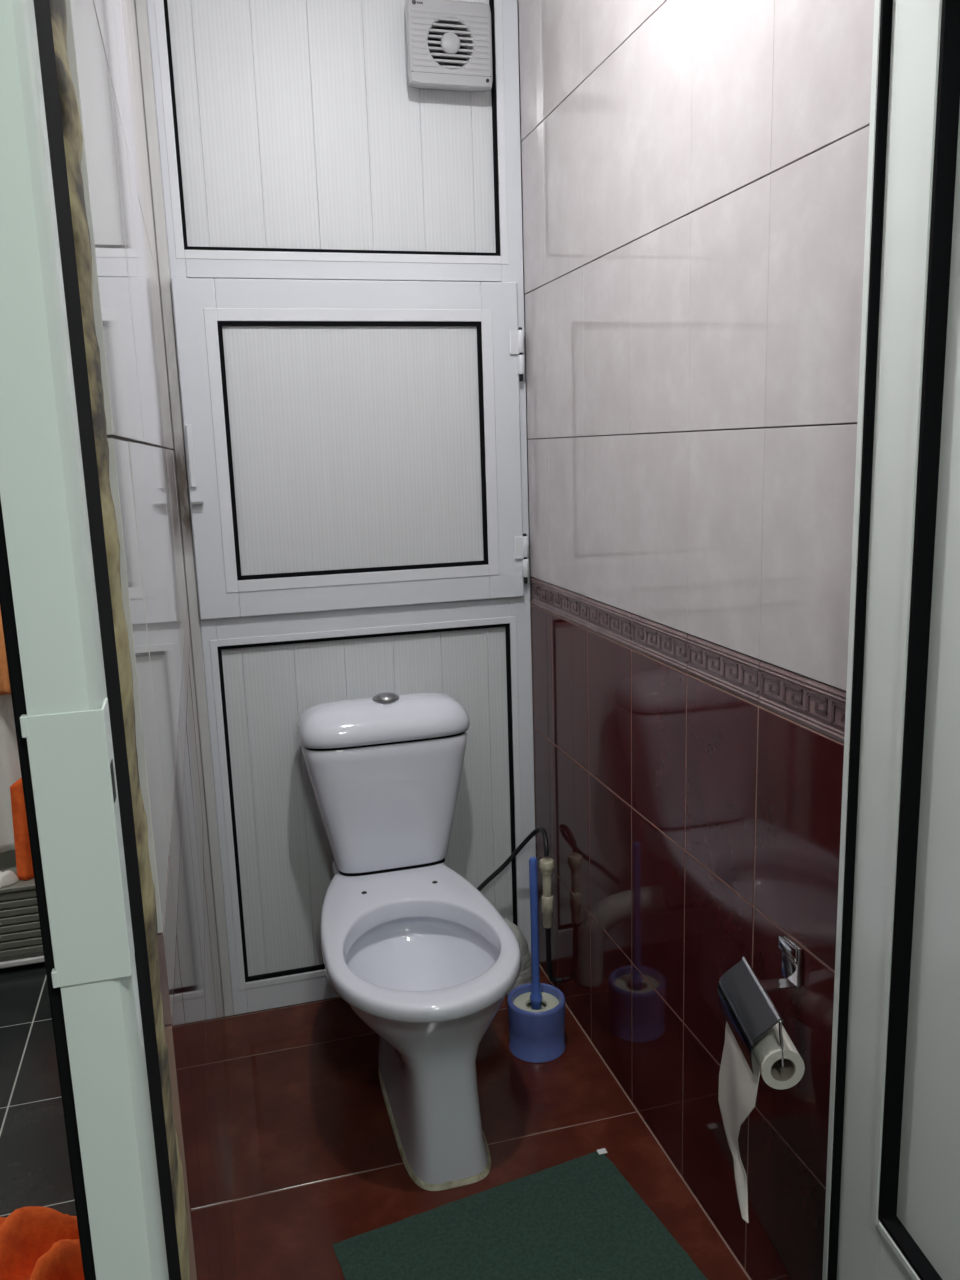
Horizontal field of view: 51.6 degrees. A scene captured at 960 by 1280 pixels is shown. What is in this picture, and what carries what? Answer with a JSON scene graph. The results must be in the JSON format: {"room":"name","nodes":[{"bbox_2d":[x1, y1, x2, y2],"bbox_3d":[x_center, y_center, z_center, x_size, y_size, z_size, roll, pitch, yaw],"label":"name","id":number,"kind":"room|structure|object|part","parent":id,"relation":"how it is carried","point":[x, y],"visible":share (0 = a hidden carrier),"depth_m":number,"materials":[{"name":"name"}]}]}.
{"room":"toilet room","nodes":[
{"label":"toilet room","id":0,"kind":"room"},
{"bbox_2d":[66,0,236,1279],"bbox_3d":[-0.556,-0.197,1.744,0.041,2.420,2.370,-5,11,-15],"label":"wall","id":1,"kind":"structure","parent":0,"point":[103,54],"depth_m":0.91,"materials":[{"name":"white plastic"}]},
{"bbox_2d":[0,0,189,1279],"bbox_3d":[-0.203,0.186,0.560,0.040,2.100,0.204,-5,11,-15],"label":"door frame","id":2,"kind":"structure","parent":1,"relation":"attached to","point":[66,639],"depth_m":0.45,"materials":[{"name":"white plastic"}]},
{"bbox_3d":[-0.179,0.094,0.443,0.032,0.128,0.001,-5,11,-15],"label":"lock plate","id":3,"kind":"part","parent":2,"relation":"part of","materials":[{"name":"white paint"}]},
{"bbox_2d":[135,0,535,1016],"bbox_3d":[-0.274,-0.311,2.281,0.799,2.416,0.036,-5,11,-15],"label":"wall","id":4,"kind":"structure","parent":0,"point":[287,139],"depth_m":2.21,"materials":[{"name":"plastic"}]},
{"bbox_3d":[-0.237,0.835,2.505,0.690,0.079,0.035,-5,11,-15],"label":"rail","id":5,"kind":"part","parent":4,"relation":"part of","materials":[{"name":"white plastic"}]},
{"bbox_3d":[-0.289,-0.819,2.182,0.690,0.055,0.035,-5,11,-15],"label":"rail","id":6,"kind":"part","parent":4,"relation":"part of","materials":[{"name":"white plastic"}]},
{"bbox_2d":[171,278,528,619],"bbox_3d":[-0.261,-0.429,2.229,0.767,0.722,0.029,-5,11,-15],"label":"door","id":7,"kind":"structure","parent":4,"relation":"in","point":[350,444],"depth_m":2.23,"materials":[{"name":"white plastic"}]},
{"bbox_3d":[-0.620,-0.395,2.131,0.013,0.133,0.008,-5,11,-15],"label":"latch plate","id":8,"kind":"part","parent":7,"relation":"part of","materials":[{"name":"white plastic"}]},
{"bbox_3d":[-0.612,-0.296,2.147,0.025,0.006,0.016,-5,11,-15],"label":"latch lever","id":9,"kind":"part","parent":7,"relation":"part of","materials":[{"name":"silver metal"}]},
{"bbox_3d":[-0.280,-0.742,2.174,0.582,0.086,0.013,-5,11,-15],"label":"rail","id":10,"kind":"part","parent":7,"relation":"part of","materials":[{"name":"white plastic"}]},
{"bbox_3d":[-0.271,-0.429,2.239,0.563,0.535,0.004,-5,11,-15],"label":"panel","id":11,"kind":"part","parent":7,"relation":"part of","materials":[{"name":"plastic"}]},
{"bbox_3d":[-0.260,-0.116,2.296,0.582,0.083,0.013,-5,11,-15],"label":"rail","id":12,"kind":"part","parent":7,"relation":"part of","materials":[{"name":"white plastic"}]},
{"bbox_3d":[-0.265,-0.048,2.333,0.690,0.064,0.035,-5,11,-15],"label":"rail","id":13,"kind":"part","parent":4,"relation":"part of","materials":[{"name":"white plastic"}]},
{"bbox_2d":[405,0,492,91],"bbox_3d":[-0.069,-1.267,2.123,0.184,0.168,0.063,-5,11,-15],"label":"fan","id":14,"kind":"object","parent":4,"relation":"attached to","point":[449,42],"visible":1,"depth_m":2.10,"materials":[{"name":"white plastic"}]},
{"bbox_3d":[-0.096,-1.286,2.121,0.037,0.036,0.020,-5,11,-15],"label":"blade","id":15,"kind":"part","parent":14,"relation":"part of","materials":[{"name":"black"}]},
{"bbox_3d":[-0.094,-1.247,2.129,0.037,0.036,0.020,-5,11,-15],"label":"blade","id":16,"kind":"part","parent":14,"relation":"part of","materials":[{"name":"black"}]},
{"bbox_3d":[-0.062,-1.244,2.143,0.012,0.035,0.039,9,15,43],"label":"blade","id":17,"kind":"part","parent":14,"relation":"part of","materials":[{"name":"white plastic"}]},
{"bbox_2d":[0,962,750,1279],"bbox_3d":[-0.244,1.213,1.103,3.000,0.120,4.450,-5,11,-15],"label":"floor","id":18,"kind":"structure","parent":0,"point":[317,1164],"depth_m":1.98,"materials":[{"name":"brown tile"}]},
{"bbox_2d":[0,850,44,968],"bbox_3d":[-1.421,0.743,2.728,0.750,0.228,0.334,-5,11,-15],"label":"crate","id":19,"kind":"object","parent":18,"relation":"on","point":[20,931],"visible":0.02,"depth_m":2.62,"materials":[{"name":"grey plastic"}]},
{"bbox_2d":[0,870,18,887],"bbox_3d":[-1.264,0.622,2.614,0.088,0.041,0.062,-5,11,-15],"label":"cloth","id":20,"kind":"object","parent":19,"relation":"on","point":[7,878],"visible":1,"depth_m":2.60,"materials":[{"name":"white fabric"}]},
{"bbox_2d":[10,777,33,880],"bbox_3d":[-1.190,0.484,2.623,0.094,0.303,0.036,-5,11,-15],"label":"cloth","id":21,"kind":"object","parent":19,"relation":"on","point":[24,865],"visible":0.51,"depth_m":2.62,"materials":[{"name":"orange fabric"}]},
{"bbox_2d":[0,1206,83,1279],"bbox_3d":[-0.750,1.010,1.518,0.456,0.149,0.475,-5,11,-15],"label":"rug","id":22,"kind":"object","parent":18,"relation":"on","point":[37,1242],"visible":0.52,"depth_m":1.59,"materials":[{"name":"orange fabric"}]},
{"bbox_2d":[296,692,521,1190],"bbox_3d":[-0.139,0.559,2.062,0.400,0.790,0.728,-5,11,-15],"label":"toilet","id":23,"kind":"object","parent":18,"relation":"on","point":[422,957],"visible":1,"depth_m":2.12,"materials":[{"name":"white ceramic"}]},
{"bbox_3d":[-0.220,0.174,2.263,0.391,0.082,0.168,-5,11,-15],"label":"tank lid","id":24,"kind":"part","parent":23,"relation":"part of","materials":[{"name":"white ceramic"}]},
{"bbox_3d":[-0.215,0.365,2.303,0.377,0.297,0.159,-5,11,-15],"label":"tank","id":25,"kind":"part","parent":23,"relation":"part of","materials":[{"name":"white ceramic"}]},
{"bbox_3d":[-0.143,0.758,2.096,0.377,0.386,0.724,-5,11,-15],"label":"bowl","id":26,"kind":"part","parent":23,"relation":"part of","materials":[{"name":"white ceramic"}]},
{"bbox_2d":[503,917,531,996],"bbox_3d":[0.019,0.769,2.415,0.230,0.232,0.073,-6,12,-19],"label":"drain pipe","id":27,"kind":"object","parent":18,"relation":"on","point":[525,976],"visible":0.24,"depth_m":2.42,"materials":[{"name":"grey plastic"}]},
{"bbox_2d":[332,1148,707,1279],"bbox_3d":[0.149,1.068,1.450,0.538,0.006,0.782,-7,12,-23],"label":"floor mat","id":28,"kind":"object","parent":18,"relation":"on","point":[579,1218],"visible":1,"depth_m":1.70,"materials":[{"name":"green fabric"}]},
{"bbox_2d":[507,983,564,1062],"bbox_3d":[0.127,0.858,2.230,0.130,0.120,0.130,-5,11,-15],"label":"brush holder","id":29,"kind":"object","parent":18,"relation":"on","point":[536,1036],"visible":0.97,"depth_m":2.18,"materials":[{"name":"blue plastic"}]},
{"bbox_2d":[527,857,545,1009],"bbox_3d":[0.122,0.684,2.196,0.080,0.431,0.080,-5,11,-15],"label":"toilet brush","id":30,"kind":"object","parent":29,"relation":"in","point":[536,1003],"visible":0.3,"depth_m":2.19,"materials":[{"name":"blue plastic"}]},
{"bbox_3d":[0.121,0.671,2.194,0.028,0.403,0.028,-5,11,-15],"label":"handle","id":31,"kind":"part","parent":30,"relation":"part of","materials":[{"name":"blue plastic"}]},
{"bbox_2d":[517,0,874,1279],"bbox_3d":[0.425,-0.180,1.498,0.120,2.420,1.930,-5,11,-15],"label":"wall","id":32,"kind":"structure","parent":0,"point":[694,173],"depth_m":1.58,"materials":[{"name":"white tile"}]},
{"bbox_2d":[539,858,562,982],"bbox_3d":[0.172,0.679,2.378,0.054,0.326,0.034,-5,11,-15],"label":"valve","id":33,"kind":"object","parent":32,"relation":"attached to","point":[546,865],"visible":1,"depth_m":2.36,"materials":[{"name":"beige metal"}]},
{"bbox_2d":[477,827,548,890],"bbox_3d":[0.073,0.555,2.432,0.232,0.220,0.087,3,12,24],"label":"supply hose","id":34,"kind":"object","parent":33,"relation":"attached to","point":[542,830],"visible":0.89,"depth_m":2.45,"materials":[{"name":"black rubber"}]},
{"bbox_2d":[718,935,802,1072],"bbox_3d":[0.401,0.495,1.379,0.096,0.138,0.159,-2,11,-3],"label":"paper holder","id":35,"kind":"object","parent":32,"relation":"attached to","point":[745,1004],"visible":0.94,"depth_m":1.38,"materials":[{"name":"silver metal"}]},
{"bbox_2d":[718,1022,804,1222],"bbox_3d":[0.394,0.665,1.408,0.071,0.295,0.153,-2,11,-3],"label":"toilet paper","id":36,"kind":"object","parent":35,"relation":"hanging from","point":[738,1086],"visible":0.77,"depth_m":1.36,"materials":[{"name":"grey paper"}]},
{"bbox_3d":[0.390,0.483,1.376,0.007,0.013,0.151,-2,11,-3],"label":"hinge rod","id":37,"kind":"part","parent":35,"relation":"part of","materials":[{"name":"silver metal"}]},
{"bbox_3d":[0.414,0.481,1.386,0.053,0.007,0.022,-4,11,-13],"label":"arm","id":38,"kind":"part","parent":35,"relation":"part of","materials":[{"name":"silver metal"}]},
{"bbox_3d":[0.439,0.452,1.395,0.010,0.062,0.040,-5,11,-15],"label":"wall plate","id":39,"kind":"part","parent":35,"relation":"part of","materials":[{"name":"silver metal"}]},
{"bbox_3d":[-1.659,-0.350,2.707,1.559,2.420,0.100,-5,11,-15],"label":"wall","id":40,"kind":"structure","parent":0,"visible":0},
{"bbox_3d":[-1.396,-0.374,2.575,0.660,0.015,0.282,-5,11,-15],"label":"towel rail","id":41,"kind":"object","parent":40,"relation":"attached to","visible":0},
{"bbox_2d":[0,609,10,694],"bbox_3d":[-1.255,-0.116,2.515,0.173,0.540,0.066,-5,11,-15],"label":"towel","id":42,"kind":"object","parent":41,"relation":"hanging from","point":[5,689],"visible":0.11,"depth_m":2.54,"materials":[{"name":"orange fabric"}]},
{"bbox_2d":[0,695,20,852],"bbox_3d":[-1.330,0.096,2.591,0.363,0.980,0.070,-5,11,-15],"label":"towel","id":43,"kind":"object","parent":41,"relation":"hanging from","point":[10,771],"visible":0.19,"depth_m":2.63,"materials":[{"name":"white fabric"}]},
{"bbox_3d":[0.570,0.008,0.513,1.541,2.420,0.080,-5,11,-15],"label":"wall","id":44,"kind":"structure","parent":0,"visible":0},
{"bbox_2d":[822,0,959,1279],"bbox_3d":[0.507,0.125,0.895,0.056,2.023,0.615,-3,11,-7],"label":"door","id":45,"kind":"structure","parent":44,"relation":"in","point":[892,1202],"depth_m":1.09,"materials":[{"name":"white plastic"}]},
{"bbox_3d":[0.534,0.792,1.017,0.045,0.120,0.399,-3,11,-7],"label":"rail","id":46,"kind":"part","parent":45,"relation":"part of","materials":[{"name":"white plastic"}]},
{"bbox_3d":[0.509,-0.007,0.861,0.013,1.498,0.387,-3,11,-7],"label":"panel","id":47,"kind":"part","parent":45,"relation":"part of","materials":[{"name":"white plastic"}]}
]}

